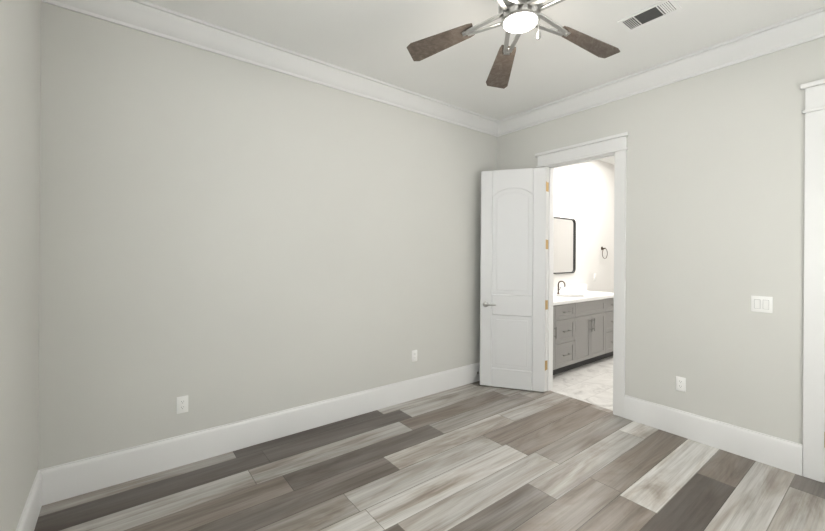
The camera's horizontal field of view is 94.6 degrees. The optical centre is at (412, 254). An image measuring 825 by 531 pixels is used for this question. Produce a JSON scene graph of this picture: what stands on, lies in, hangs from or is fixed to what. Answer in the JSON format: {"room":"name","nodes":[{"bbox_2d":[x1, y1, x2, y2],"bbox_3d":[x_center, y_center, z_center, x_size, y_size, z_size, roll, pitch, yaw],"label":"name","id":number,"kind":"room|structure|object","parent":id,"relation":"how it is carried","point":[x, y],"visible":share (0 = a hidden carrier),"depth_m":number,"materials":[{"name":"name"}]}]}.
{"room":"empty bedroom","nodes":[
{"label":"empty bedroom","id":0,"kind":"room"},
{"bbox_2d":[0,0,40,530],"bbox_3d":[-0.997,-0.075,0.602,0.120,3.050,3.920,0,0,-38],"label":"wall","id":1,"kind":"structure","parent":0,"point":[20,75],"depth_m":1.74,"materials":[{"name":"paint"}]},
{"bbox_2d":[15,468,46,530],"bbox_3d":[-0.992,1.348,0.696,0.018,0.205,3.750,0,0,-38],"label":"baseboard","id":2,"kind":"structure","parent":1,"relation":"attached to","point":[37,497],"depth_m":2.02,"materials":[{"name":"white wood"}]},
{"bbox_2d":[38,2,496,469],"bbox_3d":[-0.578,-0.072,3.443,4.250,3.050,0.070,0,0,-38],"label":"wall","id":3,"kind":"structure","parent":0,"point":[224,240],"depth_m":2.79,"materials":[{"name":"paint"}]},
{"bbox_2d":[176,395,187,413],"bbox_3d":[-1.585,1.031,2.624,0.070,0.115,0.009,0,0,-38],"label":"electrical outlet","id":4,"kind":"object","parent":3,"relation":"attached to","point":[182,404],"visible":1,"depth_m":2.62,"materials":[{"name":"white plastic"}]},
{"bbox_2d":[47,362,479,503],"bbox_3d":[-0.565,1.351,3.405,4.000,0.205,0.018,0,0,-38],"label":"baseboard","id":5,"kind":"structure","parent":3,"relation":"attached to","point":[56,483],"depth_m":2.79,"materials":[{"name":"white wood"}]},
{"bbox_2d":[41,0,498,136],"bbox_3d":[-0.520,-1.522,3.373,4.000,0.150,0.100,0,0,-38],"label":"crown molding","id":6,"kind":"structure","parent":3,"relation":"attached to","point":[152,19],"depth_m":2.89,"materials":[{"name":"white wood"}]},
{"bbox_2d":[412,350,416,361],"bbox_3d":[0.021,1.022,3.860,0.070,0.115,0.009,0,0,-38],"label":"electrical outlet","id":7,"kind":"object","parent":3,"relation":"attached to","point":[414,355],"visible":1,"depth_m":3.86,"materials":[{"name":"white plastic"}]},
{"bbox_2d":[34,381,824,530],"bbox_3d":[0.550,1.491,1.910,4.185,0.060,4.090,0,0,-38],"label":"floor","id":8,"kind":"structure","parent":0,"point":[475,456],"depth_m":2.44,"materials":[{"name":"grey wood"}]},
{"bbox_2d":[143,0,824,164],"bbox_3d":[2.054,-1.619,3.063,7.940,0.080,4.110,0,0,-38],"label":"ceiling","id":9,"kind":"structure","parent":0,"point":[374,39],"depth_m":2.77,"materials":[{"name":"paint"}]},
{"bbox_2d":[407,0,619,88],"bbox_3d":[0.647,-1.419,2.163,1.313,0.339,1.264,0,0,-38],"label":"fan","id":10,"kind":"object","parent":9,"relation":"hanging from","point":[518,18],"visible":1,"depth_m":2.30,"materials":[{"name":"brown wood"}]},
{"bbox_2d":[617,0,681,31],"bbox_3d":[1.557,-1.578,2.511,0.185,0.007,0.320,0,0,-38],"label":"ceiling vent","id":11,"kind":"object","parent":9,"relation":"in","point":[650,14],"visible":1,"depth_m":2.50,"materials":[{"name":"white metal"}]},
{"bbox_2d":[550,356,612,410],"bbox_3d":[3.110,1.509,5.093,3.755,0.060,2.210,0,0,-38],"label":"floor","id":12,"kind":"structure","parent":0,"point":[591,383],"depth_m":4.36,"materials":[{"name":"white tile"}]},
{"bbox_2d":[553,296,613,374],"bbox_3d":[2.096,1.034,5.165,2.077,0.875,0.608,0,0,-38],"label":"bathroom vanity","id":13,"kind":"object","parent":12,"relation":"on","point":[583,320],"depth_m":4.91,"materials":[{"name":"grey wood"}]},
{"bbox_2d":[553,292,613,303],"bbox_3d":[2.100,0.576,5.176,2.096,0.040,0.592,0,0,-38],"label":"countertop","id":14,"kind":"structure","parent":13,"relation":"on","point":[564,297],"depth_m":5.22,"materials":[{"name":"white stone"}]},
{"bbox_2d":[553,160,614,292],"bbox_3d":[2.457,-0.051,5.901,3.820,3.050,0.120,0,0,-38],"label":"wall","id":15,"kind":"structure","parent":0,"point":[584,195],"depth_m":6.13,"materials":[{"name":"paint"}]},
{"bbox_2d":[553,217,575,273],"bbox_3d":[2.092,-0.138,5.524,1.000,0.820,0.028,0,0,-38],"label":"mirror","id":16,"kind":"object","parent":15,"relation":"attached to","point":[564,245],"visible":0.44,"depth_m":5.66,"materials":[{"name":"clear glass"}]},
{"bbox_2d":[553,284,588,291],"bbox_3d":[1.926,0.505,5.402,2.096,0.099,0.020,0,0,-38],"label":"backsplash","id":17,"kind":"structure","parent":15,"relation":"attached to","point":[582,287],"depth_m":5.78,"materials":[{"name":"white stone"}]},
{"bbox_2d":[497,37,824,443],"bbox_3d":[2.234,-0.052,3.167,0.130,3.050,3.800,0,0,-38],"label":"wall","id":18,"kind":"structure","parent":0,"point":[715,180],"depth_m":2.93,"materials":[{"name":"paint"}]},
{"bbox_2d":[480,167,546,391],"bbox_3d":[1.093,0.261,4.164,0.699,2.392,0.143,0,0,18],"label":"door","id":19,"kind":"structure","parent":18,"relation":"in","point":[512,277],"depth_m":4.15,"materials":[{"name":"white wood"}]},
{"bbox_2d":[535,132,628,417],"bbox_3d":[1.705,0.181,3.852,0.210,2.575,0.960,0,0,-38],"label":"door frame","id":20,"kind":"structure","parent":18,"relation":"attached to","point":[615,146],"depth_m":3.51,"materials":[{"name":"white wood"}]},
{"bbox_2d":[497,7,824,135],"bbox_3d":[2.150,-1.503,3.101,0.100,0.150,3.570,0,0,-38],"label":"crown molding","id":21,"kind":"structure","parent":18,"relation":"attached to","point":[809,26],"depth_m":3.05,"materials":[{"name":"white wood"}]},
{"bbox_2d":[676,376,685,391],"bbox_3d":[2.187,1.052,3.104,0.009,0.115,0.070,0,0,-38],"label":"electrical outlet","id":22,"kind":"object","parent":18,"relation":"attached to","point":[680,383],"visible":1,"depth_m":3.10,"materials":[{"name":"white plastic"}]},
{"bbox_2d":[624,395,802,475],"bbox_3d":[2.263,1.370,2.995,0.018,0.205,1.132,0,0,-38],"label":"baseboard","id":23,"kind":"structure","parent":18,"relation":"attached to","point":[783,454],"depth_m":2.89,"materials":[{"name":"white wood"}]},
{"bbox_2d":[751,296,772,312],"bbox_3d":[2.489,0.351,2.715,0.012,0.115,0.115,0,0,-38],"label":"double light switch","id":24,"kind":"object","parent":18,"relation":"attached to","point":[764,304],"visible":1,"depth_m":2.71,"materials":[{"name":"white plastic"}]},
{"bbox_2d":[800,79,824,482],"bbox_3d":[2.971,0.170,2.208,0.210,2.615,1.010,0,0,-38],"label":"door frame","id":25,"kind":"structure","parent":18,"relation":"attached to","point":[814,347],"depth_m":2.50,"materials":[{"name":"white wood"}]}
]}

